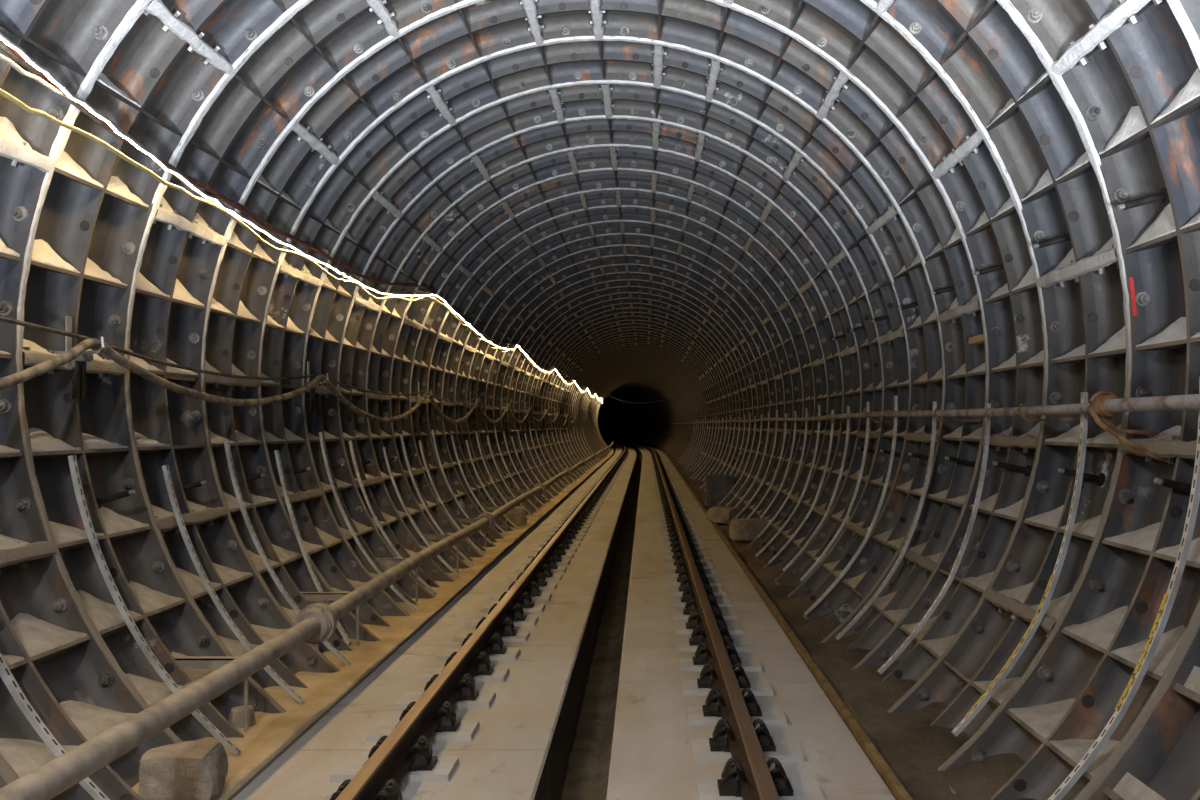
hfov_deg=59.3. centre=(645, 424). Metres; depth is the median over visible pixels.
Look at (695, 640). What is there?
block
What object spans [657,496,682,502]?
block
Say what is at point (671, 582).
block
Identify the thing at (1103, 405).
pipe
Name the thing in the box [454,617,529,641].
block
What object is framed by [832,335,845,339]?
rod
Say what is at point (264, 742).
floor
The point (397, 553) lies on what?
strut
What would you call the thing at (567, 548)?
block
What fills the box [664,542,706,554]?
block
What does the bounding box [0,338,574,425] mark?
cable
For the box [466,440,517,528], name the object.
strut
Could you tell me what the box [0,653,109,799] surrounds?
strut
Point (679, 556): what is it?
block
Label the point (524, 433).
strut
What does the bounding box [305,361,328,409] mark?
hook
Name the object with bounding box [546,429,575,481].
strut
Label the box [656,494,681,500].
block
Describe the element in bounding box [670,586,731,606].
block
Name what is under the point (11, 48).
wire
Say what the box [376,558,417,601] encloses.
bracket
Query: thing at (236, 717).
rubble
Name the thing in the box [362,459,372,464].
rod
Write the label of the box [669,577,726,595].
block
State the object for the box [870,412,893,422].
hook
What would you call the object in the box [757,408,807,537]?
strut
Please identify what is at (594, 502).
block
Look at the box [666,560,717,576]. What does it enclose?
block
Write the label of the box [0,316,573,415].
cable
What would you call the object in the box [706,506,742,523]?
rubble
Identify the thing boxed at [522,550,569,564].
block
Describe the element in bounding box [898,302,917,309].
rod
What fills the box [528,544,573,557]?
block
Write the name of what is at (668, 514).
block
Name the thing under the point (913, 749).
floor
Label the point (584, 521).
block
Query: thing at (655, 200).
wall
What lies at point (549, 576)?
block
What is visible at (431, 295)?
hook
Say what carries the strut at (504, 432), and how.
attached to the wall
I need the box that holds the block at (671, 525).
[661,523,697,534]
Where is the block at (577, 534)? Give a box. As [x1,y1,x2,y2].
[547,525,584,536]
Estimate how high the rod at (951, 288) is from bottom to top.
0.099 m
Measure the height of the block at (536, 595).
0.246 m
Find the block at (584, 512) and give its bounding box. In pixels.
[561,511,593,520]
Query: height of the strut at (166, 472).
1.374 m
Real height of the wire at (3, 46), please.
0.354 m
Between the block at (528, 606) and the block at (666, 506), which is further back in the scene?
the block at (666, 506)
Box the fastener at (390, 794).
[330,779,402,799]
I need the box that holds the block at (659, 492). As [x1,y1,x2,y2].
[655,487,677,493]
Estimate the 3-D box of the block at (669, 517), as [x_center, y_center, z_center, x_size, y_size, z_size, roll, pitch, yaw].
[0.485,1.568,16.600,0.560,0.246,0.300,0,0,0]
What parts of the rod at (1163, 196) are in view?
rod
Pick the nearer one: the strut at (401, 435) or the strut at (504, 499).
the strut at (401, 435)
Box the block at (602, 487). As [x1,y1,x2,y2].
[586,486,608,492]
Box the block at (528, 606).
[480,591,544,612]
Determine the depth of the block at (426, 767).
4.77 m
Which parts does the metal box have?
lid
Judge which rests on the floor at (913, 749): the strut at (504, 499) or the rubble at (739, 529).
the rubble at (739, 529)
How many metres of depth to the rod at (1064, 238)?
5.57 m
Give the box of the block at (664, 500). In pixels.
[657,500,684,507]
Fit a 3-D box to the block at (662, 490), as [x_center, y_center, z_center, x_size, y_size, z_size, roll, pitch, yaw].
[0.485,1.568,23.255,0.560,0.246,0.300,0,0,0]
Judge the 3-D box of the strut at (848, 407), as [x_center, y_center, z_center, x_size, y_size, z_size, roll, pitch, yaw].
[1.750,0.656,10.824,0.703,1.700,0.033,0,0,-4]
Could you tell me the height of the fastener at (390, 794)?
0.246 m
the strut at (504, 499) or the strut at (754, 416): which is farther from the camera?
the strut at (754, 416)
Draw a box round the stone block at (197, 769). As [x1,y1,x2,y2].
[138,740,228,799]
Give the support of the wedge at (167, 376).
on the wall
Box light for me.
[0,32,602,403]
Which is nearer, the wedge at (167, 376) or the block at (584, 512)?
the wedge at (167, 376)
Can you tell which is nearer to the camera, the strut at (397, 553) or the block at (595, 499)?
the strut at (397, 553)
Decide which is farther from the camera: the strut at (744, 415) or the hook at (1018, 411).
the strut at (744, 415)
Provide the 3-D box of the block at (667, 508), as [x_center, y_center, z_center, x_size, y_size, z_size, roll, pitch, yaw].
[0.485,1.568,18.415,0.560,0.246,0.300,0,0,0]
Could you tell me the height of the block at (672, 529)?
0.246 m
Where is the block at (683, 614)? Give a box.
[672,598,737,619]
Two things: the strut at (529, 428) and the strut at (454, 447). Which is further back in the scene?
the strut at (529, 428)
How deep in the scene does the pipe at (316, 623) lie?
4.51 m
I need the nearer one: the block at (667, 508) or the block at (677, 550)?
the block at (677, 550)
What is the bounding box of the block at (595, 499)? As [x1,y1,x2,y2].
[576,497,602,504]
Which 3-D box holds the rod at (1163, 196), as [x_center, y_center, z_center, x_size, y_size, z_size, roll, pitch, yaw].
[2.171,-0.985,4.580,0.234,0.099,0.070,0,0,0]
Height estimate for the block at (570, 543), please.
0.246 m
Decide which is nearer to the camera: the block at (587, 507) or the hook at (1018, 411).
the hook at (1018, 411)
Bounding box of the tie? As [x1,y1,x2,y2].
[1088,391,1167,461]
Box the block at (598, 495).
[579,493,604,499]
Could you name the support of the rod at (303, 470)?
attached to the wall
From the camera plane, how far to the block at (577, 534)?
15.04 m
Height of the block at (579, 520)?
0.246 m
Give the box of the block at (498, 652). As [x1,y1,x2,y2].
[437,633,520,659]
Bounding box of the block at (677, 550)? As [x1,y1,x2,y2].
[664,547,710,561]
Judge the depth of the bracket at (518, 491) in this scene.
19.47 m
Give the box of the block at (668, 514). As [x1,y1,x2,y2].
[659,513,691,522]
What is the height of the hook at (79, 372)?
0.410 m
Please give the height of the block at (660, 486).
0.246 m
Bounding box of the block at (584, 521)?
[558,514,591,524]
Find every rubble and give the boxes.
[229,705,255,727]
[507,506,526,525]
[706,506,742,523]
[729,518,768,540]
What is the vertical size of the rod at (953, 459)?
0.094 m
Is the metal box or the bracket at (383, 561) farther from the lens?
the metal box
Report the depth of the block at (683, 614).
8.68 m
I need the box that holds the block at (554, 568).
[515,557,565,572]
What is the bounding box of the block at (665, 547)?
[663,536,704,549]
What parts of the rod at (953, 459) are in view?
rod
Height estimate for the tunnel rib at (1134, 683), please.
1.875 m
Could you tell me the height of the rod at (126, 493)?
0.105 m
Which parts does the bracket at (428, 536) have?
arm, leg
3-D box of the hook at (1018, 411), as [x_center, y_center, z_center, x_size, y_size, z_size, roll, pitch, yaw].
[2.148,-0.068,5.627,0.309,0.099,0.023,0,0,11]
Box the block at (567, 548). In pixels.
[533,539,576,551]
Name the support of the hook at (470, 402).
attached to the wall
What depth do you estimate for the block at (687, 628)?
8.07 m
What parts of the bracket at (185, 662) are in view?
arm, leg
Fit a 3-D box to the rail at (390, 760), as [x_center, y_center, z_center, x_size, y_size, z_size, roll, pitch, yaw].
[-6.758,1.467,75.507,11.397,0.152,161.014,0,0,0]
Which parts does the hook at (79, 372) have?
plate, hook arm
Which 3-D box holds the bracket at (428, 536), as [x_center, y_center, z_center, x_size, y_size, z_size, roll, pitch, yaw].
[-2.345,1.409,11.500,0.670,0.423,0.060,0,0,0]
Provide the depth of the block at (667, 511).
17.74 m
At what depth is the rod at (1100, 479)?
5.26 m
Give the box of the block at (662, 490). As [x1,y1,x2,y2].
[656,490,679,496]
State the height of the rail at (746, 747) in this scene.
0.152 m
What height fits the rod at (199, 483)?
0.105 m
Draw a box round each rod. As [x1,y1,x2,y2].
[95,489,134,507]
[183,481,206,490]
[246,473,265,481]
[294,467,309,474]
[331,463,343,468]
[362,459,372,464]
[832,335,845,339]
[850,326,864,331]
[857,447,874,453]
[871,315,888,321]
[880,449,900,456]
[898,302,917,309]
[908,452,933,459]
[931,286,954,294]
[945,456,975,468]
[974,264,1003,274]
[992,461,1031,475]
[1033,232,1071,248]
[1058,468,1105,485]
[1117,187,1169,209]
[1154,478,1191,492]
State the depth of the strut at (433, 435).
13.78 m
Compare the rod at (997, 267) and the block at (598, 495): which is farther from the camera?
the block at (598, 495)
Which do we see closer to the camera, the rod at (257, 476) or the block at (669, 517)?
the rod at (257, 476)
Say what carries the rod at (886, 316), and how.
attached to the wall
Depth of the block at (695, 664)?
6.86 m
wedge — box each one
[166,375,194,380]
[968,334,984,344]
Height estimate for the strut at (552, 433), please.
1.416 m
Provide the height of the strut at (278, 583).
1.501 m
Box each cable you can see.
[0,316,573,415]
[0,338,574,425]
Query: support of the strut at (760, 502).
attached to the wall
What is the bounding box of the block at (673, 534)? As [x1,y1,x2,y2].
[662,532,701,543]
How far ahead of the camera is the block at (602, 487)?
24.72 m
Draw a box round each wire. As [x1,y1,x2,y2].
[0,39,598,398]
[0,40,599,397]
[0,54,600,399]
[0,88,600,401]
[604,377,715,402]
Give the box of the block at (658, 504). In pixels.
[657,498,683,505]
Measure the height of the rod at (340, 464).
0.105 m
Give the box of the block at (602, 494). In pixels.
[583,489,606,495]
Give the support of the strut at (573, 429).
attached to the wall
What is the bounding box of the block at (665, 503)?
[658,502,685,510]
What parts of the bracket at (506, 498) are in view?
arm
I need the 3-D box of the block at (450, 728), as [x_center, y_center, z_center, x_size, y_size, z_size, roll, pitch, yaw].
[-1.145,1.568,5.430,0.560,0.246,0.300,0,0,0]
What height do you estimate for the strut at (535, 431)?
1.459 m
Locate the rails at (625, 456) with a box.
[614,442,661,460]
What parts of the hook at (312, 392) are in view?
plate, hook arm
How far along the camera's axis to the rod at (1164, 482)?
4.27 m
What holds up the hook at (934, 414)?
attached to the wall
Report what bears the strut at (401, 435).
attached to the wall
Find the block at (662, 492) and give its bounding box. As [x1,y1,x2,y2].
[656,492,680,498]
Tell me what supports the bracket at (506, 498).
attached to the wall
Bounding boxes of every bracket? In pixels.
[173,656,247,730]
[301,592,358,645]
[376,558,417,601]
[423,534,458,570]
[482,506,506,531]
[501,497,522,505]
[516,490,534,509]
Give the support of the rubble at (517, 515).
on the floor at (264, 742)
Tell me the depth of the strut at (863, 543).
8.77 m
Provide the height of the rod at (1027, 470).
0.094 m
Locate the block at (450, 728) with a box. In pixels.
[366,701,479,740]
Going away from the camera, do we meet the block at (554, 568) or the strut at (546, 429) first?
the block at (554, 568)
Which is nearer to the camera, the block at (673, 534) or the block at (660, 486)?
the block at (673, 534)
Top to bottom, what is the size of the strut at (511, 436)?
1.374 m
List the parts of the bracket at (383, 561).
arm, leg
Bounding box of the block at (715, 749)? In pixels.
[690,718,804,761]
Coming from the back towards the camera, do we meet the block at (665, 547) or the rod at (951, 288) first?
the block at (665, 547)
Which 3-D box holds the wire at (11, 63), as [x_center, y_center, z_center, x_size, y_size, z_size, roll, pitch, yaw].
[-2.539,-1.430,30.750,0.085,0.346,58.501,0,0,0]
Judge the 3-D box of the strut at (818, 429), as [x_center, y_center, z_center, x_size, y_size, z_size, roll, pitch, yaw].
[1.710,0.669,12.674,0.791,1.828,0.033,0,0,-4]
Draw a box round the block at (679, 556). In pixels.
[665,553,713,568]
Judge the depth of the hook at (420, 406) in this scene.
13.32 m
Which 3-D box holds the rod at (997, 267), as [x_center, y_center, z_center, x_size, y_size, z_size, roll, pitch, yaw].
[2.171,-0.985,6.580,0.234,0.099,0.070,0,0,0]
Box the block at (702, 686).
[682,663,773,695]
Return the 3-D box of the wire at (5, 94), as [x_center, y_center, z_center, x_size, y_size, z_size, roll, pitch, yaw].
[-2.520,-1.358,30.750,0.100,0.366,58.503,0,0,0]
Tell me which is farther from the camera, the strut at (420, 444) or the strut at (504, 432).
the strut at (504, 432)
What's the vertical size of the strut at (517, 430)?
1.501 m
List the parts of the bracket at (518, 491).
arm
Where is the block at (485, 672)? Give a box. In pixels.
[418,651,508,681]
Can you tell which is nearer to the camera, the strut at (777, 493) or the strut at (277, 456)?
the strut at (277, 456)
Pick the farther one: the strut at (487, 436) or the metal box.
the metal box
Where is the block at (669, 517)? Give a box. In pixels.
[660,516,693,526]
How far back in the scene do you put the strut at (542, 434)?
27.98 m
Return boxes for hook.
[54,316,104,398]
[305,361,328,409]
[413,382,421,400]
[419,404,421,414]
[423,295,443,303]
[467,392,479,416]
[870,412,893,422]
[933,408,979,421]
[1017,403,1077,421]
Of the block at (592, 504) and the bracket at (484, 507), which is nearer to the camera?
the bracket at (484, 507)
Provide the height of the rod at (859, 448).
0.094 m
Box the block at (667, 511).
[659,510,690,519]
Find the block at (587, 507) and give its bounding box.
[566,506,596,514]
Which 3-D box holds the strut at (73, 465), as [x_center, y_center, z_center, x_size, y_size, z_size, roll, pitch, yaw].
[-2.381,0.875,5.100,0.831,1.459,0.034,0,0,0]
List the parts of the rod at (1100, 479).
rod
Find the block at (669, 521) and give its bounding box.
[660,520,695,530]
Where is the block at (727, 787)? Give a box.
[696,757,824,799]
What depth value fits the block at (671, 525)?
15.32 m
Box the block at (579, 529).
[551,521,587,531]
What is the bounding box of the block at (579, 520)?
[554,518,589,527]
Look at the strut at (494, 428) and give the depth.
19.48 m
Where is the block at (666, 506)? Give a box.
[658,505,687,513]
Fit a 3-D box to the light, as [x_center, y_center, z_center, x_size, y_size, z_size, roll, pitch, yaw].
[-2.528,-1.404,34.551,0.225,0.351,66.104,0,0,0]
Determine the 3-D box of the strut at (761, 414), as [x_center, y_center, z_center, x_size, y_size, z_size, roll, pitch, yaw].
[1.750,0.656,18.974,0.703,1.700,0.033,0,0,-4]
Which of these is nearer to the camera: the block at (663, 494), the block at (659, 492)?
the block at (663, 494)
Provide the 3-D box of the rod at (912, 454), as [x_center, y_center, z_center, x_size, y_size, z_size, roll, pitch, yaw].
[2.187,0.262,8.300,0.235,0.094,0.070,0,0,0]
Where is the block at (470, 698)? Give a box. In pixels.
[394,674,495,708]
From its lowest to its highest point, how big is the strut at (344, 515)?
1.544 m
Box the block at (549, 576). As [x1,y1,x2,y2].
[508,564,561,580]
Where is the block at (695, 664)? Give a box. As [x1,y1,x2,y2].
[679,642,761,671]
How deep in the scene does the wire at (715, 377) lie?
37.22 m
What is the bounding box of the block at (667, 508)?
[658,507,688,516]
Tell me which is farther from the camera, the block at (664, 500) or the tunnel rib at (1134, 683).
the block at (664, 500)
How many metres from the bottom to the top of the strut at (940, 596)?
1.636 m
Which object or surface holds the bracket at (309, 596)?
attached to the wall
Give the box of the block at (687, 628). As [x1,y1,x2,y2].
[674,610,744,633]
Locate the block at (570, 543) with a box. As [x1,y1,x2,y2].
[538,534,579,546]
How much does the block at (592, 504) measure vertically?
0.246 m
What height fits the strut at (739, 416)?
1.700 m
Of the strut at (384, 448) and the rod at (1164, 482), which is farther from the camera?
the strut at (384, 448)
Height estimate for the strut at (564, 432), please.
1.374 m
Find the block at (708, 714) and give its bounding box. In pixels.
[685,688,787,724]
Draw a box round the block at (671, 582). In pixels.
[668,568,721,585]
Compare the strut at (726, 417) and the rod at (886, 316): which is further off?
the strut at (726, 417)
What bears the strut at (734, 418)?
attached to the wall
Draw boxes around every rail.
[335,439,625,799]
[607,437,779,799]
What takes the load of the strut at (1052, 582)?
attached to the wall
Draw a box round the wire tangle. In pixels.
[834,603,853,622]
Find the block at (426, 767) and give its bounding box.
[330,735,459,781]
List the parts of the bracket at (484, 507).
arm, leg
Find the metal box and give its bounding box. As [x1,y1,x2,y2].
[704,475,734,505]
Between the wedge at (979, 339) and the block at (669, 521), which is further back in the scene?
the block at (669, 521)
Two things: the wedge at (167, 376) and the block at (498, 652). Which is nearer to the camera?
the wedge at (167, 376)
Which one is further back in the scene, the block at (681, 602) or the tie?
the block at (681, 602)
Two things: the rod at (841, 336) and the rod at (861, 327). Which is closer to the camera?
the rod at (861, 327)
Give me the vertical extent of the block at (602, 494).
0.246 m
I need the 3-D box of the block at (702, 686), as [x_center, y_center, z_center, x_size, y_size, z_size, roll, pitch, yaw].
[0.485,1.568,6.315,0.560,0.246,0.300,0,0,0]
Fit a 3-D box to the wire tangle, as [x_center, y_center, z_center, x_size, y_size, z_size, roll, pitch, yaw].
[1.528,1.451,8.050,0.158,0.170,0.112,0,0,0]
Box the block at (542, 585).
[500,572,556,589]
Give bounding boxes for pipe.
[0,437,613,799]
[598,394,1199,424]
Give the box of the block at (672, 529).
[661,527,699,538]
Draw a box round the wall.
[0,0,1199,799]
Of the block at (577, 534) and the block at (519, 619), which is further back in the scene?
the block at (577, 534)
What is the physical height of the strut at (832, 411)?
1.713 m
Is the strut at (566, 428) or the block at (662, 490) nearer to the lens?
the block at (662, 490)
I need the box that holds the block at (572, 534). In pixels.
[543,529,582,540]
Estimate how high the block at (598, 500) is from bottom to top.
0.246 m
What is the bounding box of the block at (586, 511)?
[564,509,594,517]
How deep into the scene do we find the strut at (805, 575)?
9.88 m
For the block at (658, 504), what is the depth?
20.76 m
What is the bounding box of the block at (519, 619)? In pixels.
[468,603,537,625]
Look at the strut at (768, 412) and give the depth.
17.87 m
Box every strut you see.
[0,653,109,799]
[68,455,241,755]
[162,465,304,703]
[224,441,350,664]
[274,450,351,645]
[319,432,417,611]
[349,441,436,594]
[382,447,459,576]
[400,434,472,564]
[419,440,485,555]
[432,430,495,545]
[451,435,508,535]
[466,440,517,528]
[475,431,507,502]
[487,436,533,515]
[494,428,539,510]
[503,432,544,506]
[511,436,549,501]
[517,430,554,497]
[524,433,559,494]
[529,428,563,491]
[535,431,567,487]
[542,434,571,484]
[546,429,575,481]
[552,433,578,478]
[555,427,581,476]
[560,431,584,473]
[564,432,586,471]
[566,428,588,469]
[573,429,594,466]
[702,417,726,480]
[704,418,734,490]
[718,416,755,505]
[723,416,739,474]
[725,414,761,506]
[729,415,744,474]
[734,410,777,518]
[734,412,769,506]
[735,413,749,476]
[746,414,786,518]
[756,405,819,555]
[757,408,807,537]
[760,411,795,517]
[768,410,833,563]
[782,406,849,570]
[800,402,869,580]
[804,396,897,614]
[835,402,936,639]
[878,403,990,673]
[952,392,1087,736]
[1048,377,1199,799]
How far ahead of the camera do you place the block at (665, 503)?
19.56 m
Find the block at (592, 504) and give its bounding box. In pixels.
[571,501,599,508]
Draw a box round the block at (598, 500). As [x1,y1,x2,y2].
[578,495,603,501]
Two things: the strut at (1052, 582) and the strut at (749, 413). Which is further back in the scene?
the strut at (749, 413)
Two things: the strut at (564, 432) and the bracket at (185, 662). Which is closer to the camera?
the bracket at (185, 662)
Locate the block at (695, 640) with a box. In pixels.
[676,625,752,650]
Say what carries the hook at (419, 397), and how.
attached to the wall
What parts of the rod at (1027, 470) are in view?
rod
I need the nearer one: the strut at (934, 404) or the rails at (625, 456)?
the strut at (934, 404)
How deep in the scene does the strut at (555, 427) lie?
32.39 m
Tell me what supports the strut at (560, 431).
attached to the wall
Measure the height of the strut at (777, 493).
1.700 m
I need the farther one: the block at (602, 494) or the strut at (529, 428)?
the strut at (529, 428)
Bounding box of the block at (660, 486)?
[655,486,677,491]
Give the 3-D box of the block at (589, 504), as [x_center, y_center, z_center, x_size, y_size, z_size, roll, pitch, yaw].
[-1.145,1.568,19.345,0.560,0.246,0.300,0,0,0]
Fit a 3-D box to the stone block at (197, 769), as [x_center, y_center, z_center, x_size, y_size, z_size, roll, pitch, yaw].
[-1.991,1.495,4.518,0.337,0.223,0.276,0,0,-6]
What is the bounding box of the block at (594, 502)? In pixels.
[573,499,600,506]
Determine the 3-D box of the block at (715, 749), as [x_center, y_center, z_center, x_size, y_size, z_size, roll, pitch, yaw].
[0.485,1.568,5.105,0.560,0.246,0.300,0,0,0]
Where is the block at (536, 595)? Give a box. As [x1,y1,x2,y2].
[490,581,551,600]
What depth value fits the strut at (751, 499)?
16.77 m
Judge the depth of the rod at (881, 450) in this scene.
9.29 m
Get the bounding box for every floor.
[132,444,613,799]
[635,441,1037,799]
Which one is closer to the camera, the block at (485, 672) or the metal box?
the block at (485, 672)
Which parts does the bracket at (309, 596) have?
arm, leg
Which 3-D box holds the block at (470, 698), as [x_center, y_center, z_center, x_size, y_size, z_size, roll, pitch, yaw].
[-1.145,1.568,6.035,0.560,0.246,0.300,0,0,0]
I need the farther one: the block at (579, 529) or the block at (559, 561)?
the block at (579, 529)
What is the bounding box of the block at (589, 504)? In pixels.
[569,503,597,511]

